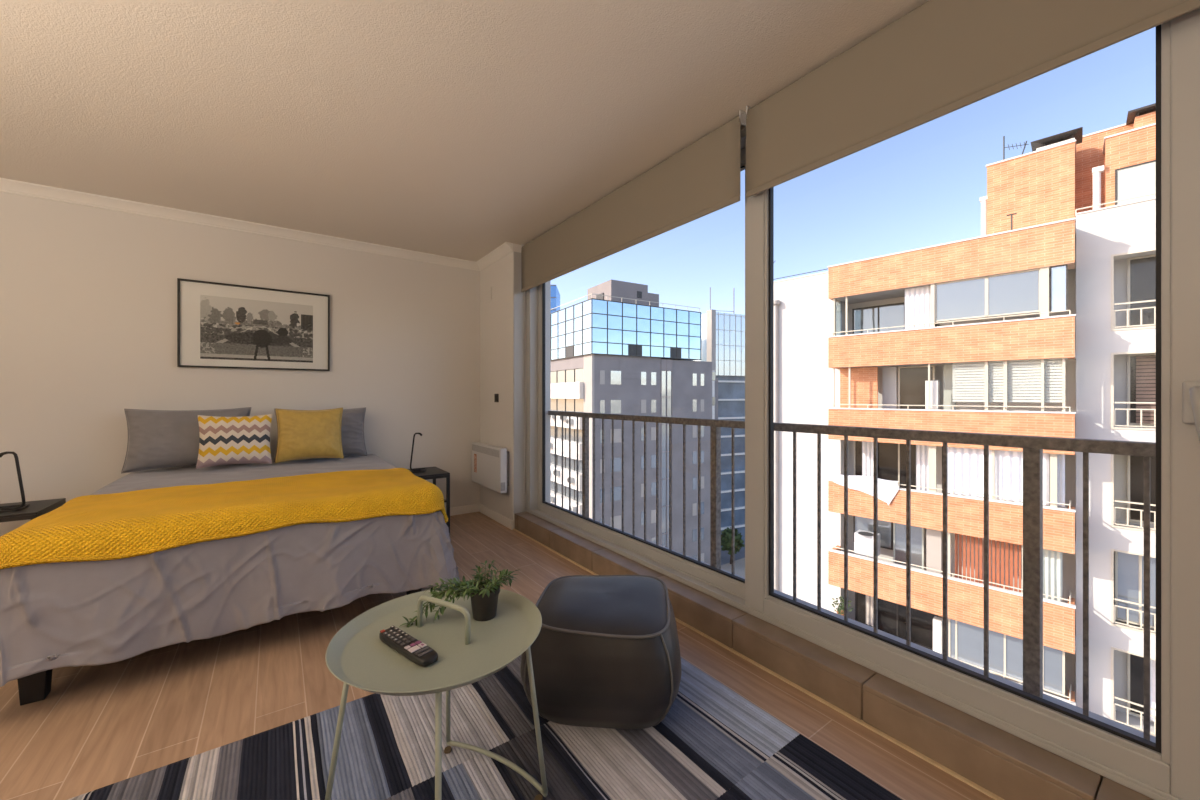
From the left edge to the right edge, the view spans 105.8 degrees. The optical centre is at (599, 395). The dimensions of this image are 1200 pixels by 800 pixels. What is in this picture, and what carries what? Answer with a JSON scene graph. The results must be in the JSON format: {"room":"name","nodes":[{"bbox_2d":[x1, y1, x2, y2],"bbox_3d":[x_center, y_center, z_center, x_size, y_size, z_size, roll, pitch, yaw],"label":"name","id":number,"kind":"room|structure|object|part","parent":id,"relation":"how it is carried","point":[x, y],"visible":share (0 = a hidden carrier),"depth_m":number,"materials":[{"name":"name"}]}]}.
{"room":"studio apartment","nodes":[
{"label":"studio apartment","id":0,"kind":"room"},
{"bbox_2d":[0,192,479,536],"bbox_3d":[-2.915,-0.040,3.152,4.970,2.440,0.120,0,0,-36],"label":"wall","id":1,"kind":"structure","parent":0,"point":[88,295],"depth_m":3.08,"materials":[{"name":"white paint"}]},
{"bbox_2d":[0,178,478,270],"bbox_3d":[-2.959,-1.227,3.011,4.494,0.066,0.058,0,0,-36],"label":"trim","id":2,"kind":"structure","parent":1,"relation":"attached to","point":[10,186],"depth_m":3.18,"materials":[{"name":"white paint"}]},
{"bbox_2d":[177,278,329,370],"bbox_3d":[-2.512,-0.499,3.350,0.892,0.602,0.028,0,0,-36],"label":"framed picture","id":3,"kind":"object","parent":1,"relation":"attached to","point":[220,325],"visible":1,"depth_m":3.32,"materials":[{"name":"wood"}]},
{"bbox_2d":[200,295,312,362],"bbox_3d":[-2.511,-0.482,3.352,0.664,0.445,0.001,0,0,-36],"label":"photograph","id":4,"kind":"object","parent":3,"relation":"attached to","point":[230,328],"depth_m":3.33},
{"bbox_2d":[445,504,478,515],"bbox_3d":[-2.972,1.064,3.029,4.494,0.072,0.014,0,0,-36],"label":"baseboard","id":5,"kind":"structure","parent":1,"relation":"attached to","point":[475,507],"depth_m":4.24,"materials":[{"name":"white paint"}]},
{"bbox_2d":[0,0,928,261],"bbox_3d":[-0.988,-1.360,0.461,4.970,0.200,6.740,0,0,-36],"label":"ceiling","id":6,"kind":"structure","parent":0,"point":[460,129],"depth_m":1.92,"materials":[{"name":"beige paint"}]},
{"bbox_2d":[0,512,994,799],"bbox_3d":[-1.073,1.140,0.400,4.520,0.080,6.500,0,0,-36],"label":"floor","id":7,"kind":"structure","parent":0,"point":[97,726],"depth_m":1.64,"materials":[{"name":"brown wood"}]},
{"bbox_2d":[0,498,65,521],"bbox_3d":[-3.171,0.850,2.403,0.360,0.500,0.400,0,0,-36],"label":"nightstand","id":8,"kind":"object","parent":7,"relation":"on","point":[38,508],"visible":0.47,"depth_m":2.41,"materials":[{"name":"black metal"}]},
{"bbox_2d":[0,451,29,512],"bbox_3d":[-3.119,0.446,2.391,0.121,0.308,0.160,0,0,-36],"label":"table lamp","id":9,"kind":"object","parent":8,"relation":"on","point":[23,505],"visible":1,"depth_m":2.41,"materials":[{"name":"black metal"}]},
{"bbox_2d":[17,588,421,705],"bbox_3d":[-1.977,0.812,2.674,1.382,0.575,1.650,0,0,-36],"label":"bed","id":10,"kind":"object","parent":7,"relation":"on","point":[36,687],"visible":0.12,"depth_m":1.63,"materials":[{"name":"wood"}]},
{"bbox_3d":[-2.050,1.036,1.650,0.070,0.128,0.070,0,0,-36],"label":"leg","id":11,"kind":"part","parent":10,"relation":"part of","materials":[{"name":"black wood"}]},
{"bbox_2d":[0,454,459,686],"bbox_3d":[-1.893,0.726,2.609,1.660,0.511,1.858,0,0,-36],"label":"sheet","id":12,"kind":"object","parent":10,"relation":"on","point":[83,613],"visible":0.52,"depth_m":1.84,"materials":[{"name":"grey fabric"}]},
{"bbox_2d":[121,407,250,473],"bbox_3d":[-2.703,0.277,3.000,0.633,0.396,0.219,0,0,-37],"label":"pillow","id":13,"kind":"object","parent":12,"relation":"on","point":[157,439],"visible":0.66,"depth_m":2.87,"materials":[{"name":"grey fabric"}]},
{"bbox_2d":[0,468,447,568],"bbox_3d":[-1.615,0.557,2.199,1.599,0.218,0.807,0,0,-36],"label":"throw blanket","id":14,"kind":"object","parent":12,"relation":"on","point":[100,527],"visible":1,"depth_m":1.93,"materials":[{"name":"yellow fabric"}]},
{"bbox_2d":[196,414,272,468],"bbox_3d":[-2.391,0.290,2.981,0.390,0.335,0.144,0,0,-32],"label":"cushion","id":15,"kind":"object","parent":12,"relation":"on","point":[246,439],"visible":1,"depth_m":2.94,"materials":[{"name":"fabric"}]},
{"bbox_2d":[275,408,343,462],"bbox_3d":[-2.061,0.272,3.232,0.410,0.372,0.158,0,0,-33],"label":"cushion","id":16,"kind":"object","parent":12,"relation":"on","point":[302,434],"visible":1,"depth_m":3.18,"materials":[{"name":"yellow fabric"}]},
{"bbox_2d":[274,407,366,461],"bbox_3d":[-2.115,0.283,3.463,0.606,0.383,0.229,0,0,-32],"label":"pillow","id":17,"kind":"object","parent":12,"relation":"on","point":[352,424],"visible":0.26,"depth_m":3.52,"materials":[{"name":"grey fabric"}]},
{"bbox_3d":[-0.988,1.036,2.410,0.070,0.128,0.070,0,0,-36],"label":"leg","id":18,"kind":"part","parent":10,"relation":"part of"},
{"bbox_2d":[408,467,449,534],"bbox_3d":[-1.432,0.850,3.599,0.360,0.500,0.400,0,0,-36],"label":"nightstand","id":19,"kind":"object","parent":7,"relation":"on","point":[434,473],"visible":0.32,"depth_m":3.53,"materials":[{"name":"black metal"}]},
{"bbox_2d":[410,432,425,472],"bbox_3d":[-1.456,0.446,3.631,0.121,0.308,0.160,0,0,-18],"label":"table lamp","id":20,"kind":"object","parent":19,"relation":"on","point":[413,470],"visible":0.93,"depth_m":3.62,"materials":[{"name":"black metal"}]},
{"bbox_3d":[-1.475,0.446,3.625,0.081,0.308,0.012,0,0,-18],"label":"arm","id":21,"kind":"part","parent":20,"relation":"part of","materials":[{"name":"black metal"}]},
{"bbox_3d":[-1.432,0.623,3.599,0.360,0.022,0.400,0,0,-36],"label":"frame","id":22,"kind":"part","parent":19,"relation":"part of","materials":[{"name":"black metal"}]},
{"bbox_3d":[-1.185,0.867,3.543,0.022,0.466,0.022,0,0,-36],"label":"leg","id":23,"kind":"part","parent":19,"relation":"part of","materials":[{"name":"black metal"}]},
{"bbox_2d":[67,654,901,799],"bbox_3d":[-0.347,1.094,1.073,2.085,0.010,1.550,0,0,-36],"label":"rug","id":24,"kind":"object","parent":7,"relation":"on","point":[711,738],"visible":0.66,"depth_m":1.36,"materials":[{"name":"fabric"}]},
{"bbox_2d":[325,589,547,799],"bbox_3d":[-0.411,0.812,1.175,0.518,0.554,0.516,0,0,-36],"label":"side table","id":25,"kind":"object","parent":24,"relation":"on","point":[469,650],"visible":0.93,"depth_m":1.14,"materials":[{"name":"metal"}]},
{"bbox_3d":[-0.655,0.849,1.135,0.079,0.440,0.014,0,0,-10],"label":"leg","id":26,"kind":"part","parent":25,"relation":"part of","materials":[{"name":"green metal"}]},
{"bbox_2d":[379,625,437,666],"bbox_3d":[-0.473,0.612,1.115,0.220,0.021,0.049,0,0,38],"label":"remote control","id":27,"kind":"object","parent":25,"relation":"on","point":[416,651],"visible":1,"depth_m":1.09,"materials":[{"name":"black plastic"}]},
{"bbox_3d":[-0.443,0.603,1.081,0.019,0.003,0.024,0,0,38],"label":"label plate","id":28,"kind":"part","parent":27,"relation":"part of","materials":[{"name":"plastic"}]},
{"bbox_2d":[325,589,541,695],"bbox_3d":[-0.410,0.613,1.176,0.516,0.027,0.516,0,0,-36],"label":"tray","id":29,"kind":"object","parent":25,"relation":"on","point":[356,655],"depth_m":1.13,"materials":[{"name":"metal"}]},
{"bbox_3d":[-0.339,0.849,0.952,0.013,0.439,0.053,0,0,-18],"label":"leg","id":30,"kind":"part","parent":25,"relation":"part of","materials":[{"name":"green metal"}]},
{"bbox_3d":[-0.411,0.580,1.187,0.189,0.090,0.013,0,0,29],"label":"handle","id":31,"kind":"part","parent":25,"relation":"part of","materials":[{"name":"metal"}]},
{"bbox_3d":[-0.468,0.849,1.396,0.013,0.439,0.038,0,0,-15],"label":"leg","id":32,"kind":"part","parent":25,"relation":"part of","materials":[{"name":"metal"}]},
{"bbox_2d":[399,560,518,626],"bbox_3d":[-0.380,0.560,1.292,0.307,0.164,0.183,0,0,7],"label":"potted plant","id":33,"kind":"object","parent":25,"relation":"on","point":[484,594],"visible":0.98,"depth_m":1.26,"materials":[{"name":"green plant"}]},
{"bbox_3d":[-0.327,0.583,1.286,0.086,0.081,0.086,0,0,-36],"label":"pot","id":34,"kind":"part","parent":33,"relation":"part of","materials":[{"name":"plastic"}]},
{"bbox_3d":[-0.173,0.849,1.220,0.066,0.440,0.014,0,0,-11],"label":"leg","id":35,"kind":"part","parent":25,"relation":"part of","materials":[{"name":"metal"}]},
{"bbox_2d":[520,575,681,728],"bbox_3d":[0.014,0.906,1.673,0.550,0.369,0.550,0,0,5],"label":"pouf","id":36,"kind":"object","parent":24,"relation":"on","point":[605,653],"visible":0.98,"depth_m":1.44,"materials":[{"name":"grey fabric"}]},
{"bbox_3d":[0.014,0.742,1.673,0.464,0.041,0.464,0,0,5],"label":"panel","id":37,"kind":"part","parent":36,"relation":"part of","materials":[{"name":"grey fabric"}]},
{"bbox_2d":[480,243,550,528],"bbox_3d":[-0.788,-0.040,4.146,0.356,2.440,0.740,0,0,-36],"label":"wall","id":38,"kind":"structure","parent":0,"point":[497,314],"depth_m":3.95,"materials":[{"name":"white paint"}]},
{"bbox_2d":[472,442,508,492],"bbox_3d":[-0.965,0.613,3.994,0.107,0.365,0.671,0,0,-36],"label":"heater","id":39,"kind":"object","parent":38,"relation":"attached to","point":[490,463],"visible":1,"depth_m":3.86,"materials":[{"name":"white metal"}]},
{"bbox_2d":[472,444,498,456],"bbox_3d":[-1.006,0.475,3.965,0.002,0.056,0.630,0,0,-36],"label":"grille","id":40,"kind":"object","parent":39,"relation":"attached to","point":[484,450],"depth_m":3.95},
{"bbox_3d":[-1.007,0.635,3.965,0.001,0.230,0.624,0,0,-36],"label":"panel","id":41,"kind":"part","parent":39,"relation":"part of","materials":[{"name":"white metal"}]},
{"bbox_3d":[-0.794,0.740,3.711,0.040,0.070,0.011,0,0,-36],"label":"control knob","id":42,"kind":"part","parent":39,"relation":"part of","materials":[{"name":"grey plastic"}]},
{"bbox_2d":[476,242,512,270],"bbox_3d":[-0.957,-1.227,4.025,0.058,0.066,0.740,0,0,-36],"label":"trim","id":43,"kind":"structure","parent":38,"relation":"attached to","point":[506,248],"depth_m":3.96,"materials":[{"name":"white paint"}]},
{"bbox_2d":[479,504,512,529],"bbox_3d":[-0.938,1.064,4.036,0.014,0.072,0.744,0,0,-36],"label":"baseboard","id":44,"kind":"structure","parent":38,"relation":"attached to","point":[499,518],"depth_m":3.98,"materials":[{"name":"white paint"}]},
{"bbox_2d":[494,394,498,401],"bbox_3d":[-0.915,0.018,4.006,0.013,0.075,0.076,0,0,-36],"label":"wall switch","id":45,"kind":"object","parent":38,"relation":"attached to","point":[496,396],"visible":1,"depth_m":3.99,"materials":[{"name":"black plastic"}]},
{"bbox_2d":[514,252,525,512],"bbox_3d":[-0.666,-0.111,3.774,0.110,2.158,0.010,0,0,-36],"label":"trim","id":46,"kind":"structure","parent":38,"relation":"attached to","point":[519,303],"depth_m":3.77,"materials":[{"name":"white paint"}]},
{"bbox_2d":[513,528,1003,799],"bbox_3d":[0.966,1.097,1.405,0.017,0.006,5.760,0,0,-36],"label":"trim","id":47,"kind":"structure","parent":38,"relation":"attached to","point":[963,779],"depth_m":1.58,"materials":[{"name":"wood"}]},
{"bbox_2d":[514,511,1153,799],"bbox_3d":[1.015,1.031,1.440,0.114,0.126,5.757,0,0,-36],"label":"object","id":48,"kind":"structure","parent":38,"relation":"attached to","point":[1008,766],"depth_m":1.50,"materials":[{"name":"brown wood"}]},
{"bbox_2d":[526,128,1182,799],"bbox_3d":[1.116,-0.116,1.509,0.148,2.168,5.755,0,0,-36],"label":"window","id":49,"kind":"structure","parent":38,"relation":"in","point":[726,587],"depth_m":2.58,"materials":[{"name":"white plastic"}]},
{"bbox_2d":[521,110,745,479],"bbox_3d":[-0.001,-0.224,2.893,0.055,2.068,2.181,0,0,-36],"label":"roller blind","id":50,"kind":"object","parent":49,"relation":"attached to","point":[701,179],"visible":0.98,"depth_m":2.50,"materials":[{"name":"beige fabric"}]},
{"bbox_3d":[-0.626,-0.200,3.780,0.017,2.020,0.010,0,0,-17],"label":"chain","id":51,"kind":"part","parent":50,"relation":"part of","materials":[{"name":"white plastic"}]},
{"bbox_3d":[0.118,-0.107,2.944,0.050,2.110,2.170,0,0,-36],"label":"sash frame","id":52,"kind":"part","parent":49,"relation":"part of","materials":[{"name":"white plastic"}]},
{"bbox_2d":[745,8,1199,799],"bbox_3d":[1.027,-0.107,1.519,0.106,2.110,1.295,0,0,-36],"label":"window","id":53,"kind":"structure","parent":49,"relation":"attached to","point":[1171,764],"depth_m":1.09,"materials":[{"name":"white plastic"}]},
{"bbox_3d":[1.366,0.015,1.039,0.014,0.100,0.040,0,0,-36],"label":"handle plate","id":54,"kind":"part","parent":53,"relation":"part of","materials":[{"name":"white plastic"}]},
{"bbox_3d":[1.348,0.047,1.019,0.047,0.138,0.032,0,0,-36],"label":"lever","id":55,"kind":"part","parent":53,"relation":"part of","materials":[{"name":"white plastic"}]},
{"bbox_2d":[746,0,1199,197],"bbox_3d":[1.376,-1.009,0.970,0.055,0.498,2.488,0,0,-36],"label":"roller blind","id":56,"kind":"object","parent":49,"relation":"attached to","point":[940,58],"visible":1,"depth_m":1.43,"materials":[{"name":"beige fabric"}]},
{"bbox_2d":[862,687,1103,799],"bbox_3d":[1.112,1.083,1.509,0.335,0.195,5.760,0,0,-36],"label":"trim","id":57,"kind":"structure","parent":38,"relation":"attached to","point":[862,687],"depth_m":1.53,"materials":[{"name":"brown wood"}]},
{"bbox_3d":[1.067,1.450,1.932,0.085,0.500,6.700,0,0,-36],"label":"wall","id":58,"kind":"structure","parent":0,"visible":0},
{"bbox_2d":[551,503,1155,742],"bbox_3d":[1.031,1.083,1.907,0.173,0.235,6.700,0,0,-36],"label":"trim","id":59,"kind":"structure","parent":58,"relation":"on","point":[1131,730],"depth_m":1.62,"materials":[{"name":"black metal"}]},
{"bbox_2d":[548,411,1155,740],"bbox_3d":[0.771,0.546,2.273,0.048,0.836,5.400,0,0,-36],"label":"balcony railing","id":60,"kind":"object","parent":59,"relation":"on","point":[1033,446],"visible":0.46,"depth_m":1.62,"materials":[{"name":"metal"}]},
{"bbox_3d":[-0.111,0.564,3.505,0.040,0.800,0.040,0,0,-36],"label":"post","id":61,"kind":"part","parent":60,"relation":"part of","materials":[{"name":"metal"}]},
{"bbox_3d":[0.629,0.564,2.471,0.040,0.800,0.040,0,0,-36],"label":"post","id":62,"kind":"part","parent":60,"relation":"part of","materials":[{"name":"metal"}]},
{"bbox_3d":[0.771,0.146,2.273,0.048,0.037,5.400,0,0,-36],"label":"rail","id":63,"kind":"part","parent":60,"relation":"part of","materials":[{"name":"metal"}]},
{"bbox_3d":[1.370,0.564,1.437,0.040,0.800,0.040,0,0,-36],"label":"post","id":64,"kind":"part","parent":60,"relation":"part of","materials":[{"name":"metal"}]},
{"label":"outside","id":65,"kind":"structure","parent":0,"visible":0},
{"bbox_2d":[721,558,744,577],"bbox_3d":[17.913,21.040,45.413,22.000,0.120,21.000,0,0,-36],"label":"pavement","id":66,"kind":"structure","parent":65,"point":[739,564],"depth_m":55.54,"materials":[{"name":"grey concrete"}]},
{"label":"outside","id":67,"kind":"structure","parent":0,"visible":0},
{"bbox_2d":[721,544,744,564],"bbox_3d":[35.946,21.350,87.223,280.000,0.500,340.000,0,0,-36],"label":"ground","id":68,"kind":"structure","parent":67,"point":[725,558],"depth_m":59.68,"materials":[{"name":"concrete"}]},
{"bbox_2d":[551,285,559,312],"bbox_3d":[-16.675,-3.900,123.950,10.650,50.000,12.100,0,0,0],"label":"glass tower","id":69,"kind":"structure","parent":68,"relation":"on","point":[555,295],"depth_m":118.00,"materials":[{"name":"blue glass"}]},
{"bbox_2d":[551,279,714,563],"bbox_3d":[0.329,3.900,60.365,17.890,34.400,24.330,0,0,-31],"label":"office building","id":70,"kind":"structure","parent":68,"relation":"on","point":[615,350],"depth_m":49.76,"materials":[{"name":"beige concrete"}]},
{"bbox_2d":[553,469,559,475],"bbox_3d":[-4.944,8.672,51.318,0.450,0.620,0.800,0,0,-31],"label":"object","id":71,"kind":"object","parent":70,"relation":"attached to","point":[557,471],"visible":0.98,"depth_m":51.03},
{"bbox_2d":[566,418,572,424],"bbox_3d":[-3.261,2.723,48.516,0.450,0.620,0.800,0,0,-31],"label":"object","id":72,"kind":"object","parent":70,"relation":"attached to","point":[567,419],"visible":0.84,"depth_m":48.29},
{"bbox_2d":[567,477,573,483],"bbox_3d":[-3.140,8.941,48.315,0.450,0.620,0.800,0,0,-31],"label":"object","id":73,"kind":"object","parent":70,"relation":"attached to","point":[572,478],"visible":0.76,"depth_m":48.05,"materials":[{"name":"white"}]},
{"bbox_3d":[0.544,-4.850,50.920,16.575,1.100,5.482,0,0,14],"label":"open pane","id":74,"kind":"part","parent":70,"relation":"part of","materials":[{"name":"glass"}]},
{"bbox_3d":[-0.265,-10.030,58.917,14.720,0.540,22.200,0,0,-31],"label":"roof rail","id":75,"kind":"part","parent":70,"relation":"part of","materials":[{"name":"grey metal"}]},
{"bbox_3d":[7.473,8.500,50.816,1.620,25.200,0.100,0,0,-31],"label":"stair glazing frame","id":76,"kind":"part","parent":70,"relation":"part of","materials":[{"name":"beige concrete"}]},
{"bbox_2d":[693,287,744,547],"bbox_3d":[19.352,2.700,66.190,11.320,36.800,4.600,0,0,-24],"label":"glass tower","id":77,"kind":"structure","parent":68,"relation":"on","point":[722,334],"depth_m":63.55,"materials":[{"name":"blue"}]},
{"bbox_2d":[721,527,744,563],"bbox_3d":[16.380,18.721,56.770,3.230,4.789,3.130,0,0,35],"label":"street tree","id":78,"kind":"object","parent":68,"relation":"on","point":[726,536],"visible":0.84,"depth_m":56.19,"materials":[{"name":"green plant"}]},
{"bbox_2d":[774,103,1155,736],"bbox_3d":[15.082,6.025,16.480,9.030,30.150,16.330,0,0,-43],"label":"apartment building","id":79,"kind":"structure","parent":68,"relation":"on","point":[1042,322],"depth_m":13.90,"materials":[{"name":"white paint"}]},
{"bbox_3d":[8.161,-4.907,18.710,0.028,0.213,3.333,0,0,-44],"label":"roof rail","id":80,"kind":"part","parent":79,"relation":"part of","materials":[{"name":"metal"}]},
{"bbox_2d":[831,596,852,615],"bbox_3d":[9.018,7.914,16.910,0.679,0.871,0.653,0,0,4],"label":"plant","id":81,"kind":"object","parent":79,"relation":"on","point":[839,611],"visible":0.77,"depth_m":16.88,"materials":[{"name":"green plant"}]},
{"bbox_2d":[831,473,898,504],"bbox_3d":[9.406,3.285,16.112,0.370,0.888,2.150,0,0,-43],"label":"draped cloth","id":82,"kind":"object","parent":79,"relation":"on","point":[887,489],"visible":0.82,"depth_m":15.85,"materials":[{"name":"white fabric"}]},
{"bbox_2d":[854,530,879,556],"bbox_3d":[9.622,5.325,16.379,0.690,0.770,0.700,0,0,-43],"label":"air conditioner","id":83,"kind":"object","parent":79,"relation":"on","point":[863,540],"visible":0.91,"depth_m":16.27,"materials":[{"name":"white metal"}]},
{"bbox_2d":[858,532,872,535],"bbox_3d":[9.546,4.950,16.307,0.480,0.020,0.480,0,0,-43],"label":"fan grille","id":84,"kind":"object","parent":83,"relation":"attached to","point":[859,533],"depth_m":16.31,"materials":[{"name":"grey metal"}]},
{"bbox_2d":[862,441,872,476],"bbox_3d":[10.183,2.500,17.160,0.049,1.800,0.500,0,0,-43],"label":"curtain","id":85,"kind":"object","parent":79,"relation":"hanging from","point":[867,447],"depth_m":17.23,"materials":[{"name":"white fabric"}]},
{"bbox_2d":[866,595,872,625],"bbox_3d":[10.110,7.785,16.946,0.049,1.570,0.350,0,0,-44],"label":"curtain","id":86,"kind":"object","parent":79,"relation":"hanging from","point":[869,599],"depth_m":16.97,"materials":[{"name":"white fabric"}]},
{"bbox_2d":[905,286,930,328],"bbox_3d":[10.611,-2.820,15.112,0.050,1.600,0.800,0,0,-44],"label":"curtain","id":87,"kind":"object","parent":79,"relation":"hanging from","point":[917,299],"depth_m":15.11,"materials":[{"name":"white fabric"}]},
{"bbox_2d":[916,445,927,490],"bbox_3d":[11.063,2.500,15.506,0.049,1.800,0.450,0,0,-44],"label":"curtain","id":88,"kind":"object","parent":79,"relation":"hanging from","point":[921,450],"depth_m":15.55,"materials":[{"name":"white fabric"}]},
{"bbox_3d":[10.682,-0.310,14.731,0.060,1.480,0.050,0,0,-43],"label":"window post","id":89,"kind":"part","parent":79,"relation":"part of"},
{"bbox_3d":[10.762,-2.920,14.676,0.100,1.400,0.100,0,0,-44],"label":"window post","id":90,"kind":"part","parent":79,"relation":"part of","materials":[{"name":"white paint"}]},
{"bbox_3d":[11.029,5.647,14.919,0.858,0.146,6.180,0,0,-44],"label":"balcony rail","id":91,"kind":"part","parent":79,"relation":"part of","materials":[{"name":"white metal"}]},
{"bbox_3d":[11.029,3.037,14.919,0.858,0.146,6.180,0,0,-44],"label":"balcony rail","id":92,"kind":"part","parent":79,"relation":"part of","materials":[{"name":"white metal"}]},
{"bbox_3d":[11.029,0.367,14.919,0.858,0.146,6.180,0,0,-44],"label":"balcony rail","id":93,"kind":"part","parent":79,"relation":"part of","materials":[{"name":"white metal"}]},
{"bbox_3d":[11.029,-2.283,14.919,0.858,0.146,6.180,0,0,-44],"label":"balcony rail","id":94,"kind":"part","parent":79,"relation":"part of","materials":[{"name":"white metal"}]},
{"bbox_2d":[955,533,1020,591],"bbox_3d":[11.841,5.050,13.902,0.020,1.520,1.550,0,0,-44],"label":"curtain","id":95,"kind":"object","parent":79,"relation":"hanging from","point":[956,535],"depth_m":13.83,"materials":[{"name":"fabric"}]},
{"bbox_3d":[11.810,2.350,13.630,0.060,1.500,0.060,0,0,-44],"label":"window post","id":96,"kind":"part","parent":79,"relation":"part of","materials":[{"name":"white metal"}]},
{"bbox_2d":[948,447,1048,504],"bbox_3d":[11.896,2.350,13.670,0.060,1.500,2.320,0,0,-44],"label":"curtain","id":97,"kind":"object","parent":79,"relation":"hanging from","point":[965,465],"depth_m":13.74,"materials":[{"name":"white fabric"}]},
{"bbox_2d":[953,358,1061,401],"bbox_3d":[12.028,-0.435,13.520,0.025,1.230,2.440,0,0,-43],"label":"shutter","id":98,"kind":"object","parent":79,"relation":"hanging from","point":[1031,377],"depth_m":13.42,"materials":[{"name":"white plastic"}]},
{"bbox_2d":[1007,213,1016,229],"bbox_3d":[13.338,-5.325,14.708,0.044,1.150,0.240,0,0,-44],"label":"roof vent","id":99,"kind":"object","parent":79,"relation":"attached to","point":[1013,213],"depth_m":14.70,"materials":[{"name":"metal"}]},
{"bbox_3d":[11.029,8.307,14.919,0.858,0.146,6.180,0,0,-44],"label":"balcony rail","id":100,"kind":"part","parent":79,"relation":"part of","materials":[{"name":"white metal"}]},
{"bbox_3d":[12.541,-2.920,12.808,0.130,1.400,0.180,0,0,-43],"label":"window post","id":101,"kind":"part","parent":79,"relation":"part of","materials":[{"name":"white paint"}]},
{"bbox_2d":[1043,549,1061,601],"bbox_3d":[12.698,5.100,12.985,0.060,1.620,0.740,0,0,-44],"label":"curtain","id":102,"kind":"object","parent":79,"relation":"hanging from","point":[1052,560],"depth_m":12.86,"materials":[{"name":"white fabric"}]},
{"bbox_2d":[1057,454,1064,506],"bbox_3d":[12.899,2.350,12.700,0.039,1.500,0.148,0,0,-36],"label":"curtain","id":103,"kind":"object","parent":79,"relation":"hanging from","point":[1060,457],"depth_m":12.69,"materials":[{"name":"white fabric"}]},
{"bbox_3d":[15.539,-5.245,10.933,0.036,0.189,5.653,0,0,-43],"label":"roof rail","id":104,"kind":"part","parent":79,"relation":"part of","materials":[{"name":"white metal"}]},
{"bbox_3d":[14.743,7.900,11.644,0.060,2.080,2.180,0,0,-44],"label":"bay frame","id":105,"kind":"part","parent":79,"relation":"part of","materials":[{"name":"white paint"}]},
{"bbox_3d":[14.743,5.220,11.644,0.060,2.080,2.180,0,0,-44],"label":"bay frame","id":106,"kind":"part","parent":79,"relation":"part of","materials":[{"name":"white metal"}]},
{"bbox_3d":[14.743,2.540,11.644,0.060,2.080,2.180,0,0,-44],"label":"bay frame","id":107,"kind":"part","parent":79,"relation":"part of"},
{"bbox_3d":[14.743,-0.140,11.644,0.060,2.080,2.180,0,0,-44],"label":"bay frame","id":108,"kind":"part","parent":79,"relation":"part of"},
{"bbox_3d":[14.743,-2.820,11.644,0.060,2.080,2.180,0,0,-44],"label":"bay frame","id":109,"kind":"part","parent":79,"relation":"part of","materials":[{"name":"white paint"}]},
{"bbox_3d":[14.769,8.530,11.623,0.030,0.660,2.145,0,0,-44],"label":"bay railing","id":110,"kind":"part","parent":79,"relation":"part of","materials":[{"name":"white metal"}]},
{"bbox_3d":[14.769,5.850,11.623,0.030,0.660,2.145,0,0,-44],"label":"bay railing","id":111,"kind":"part","parent":79,"relation":"part of","materials":[{"name":"white metal"}]},
{"bbox_3d":[14.769,3.170,11.623,0.030,0.660,2.145,0,0,-44],"label":"bay railing","id":112,"kind":"part","parent":79,"relation":"part of","materials":[{"name":"white metal"}]},
{"bbox_3d":[14.769,0.490,11.623,0.030,0.660,2.145,0,0,-44],"label":"bay railing","id":113,"kind":"part","parent":79,"relation":"part of","materials":[{"name":"white metal"}]},
{"bbox_3d":[14.769,-2.190,11.623,0.030,0.660,2.145,0,0,-44],"label":"bay railing","id":114,"kind":"part","parent":79,"relation":"part of","materials":[{"name":"white metal"}]},
{"bbox_2d":[1136,356,1155,423],"bbox_3d":[15.293,-0.165,11.939,0.025,1.830,1.550,0,0,-44],"label":"shutter","id":115,"kind":"object","parent":79,"relation":"hanging from","point":[1149,364],"depth_m":12.36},
{"bbox_2d":[1150,659,1155,720],"bbox_3d":[15.026,7.875,12.202,0.049,1.830,0.300,0,0,-43],"label":"curtain","id":116,"kind":"object","parent":79,"relation":"hanging from","point":[1152,662],"depth_m":12.29,"materials":[{"name":"white fabric"}]}
]}

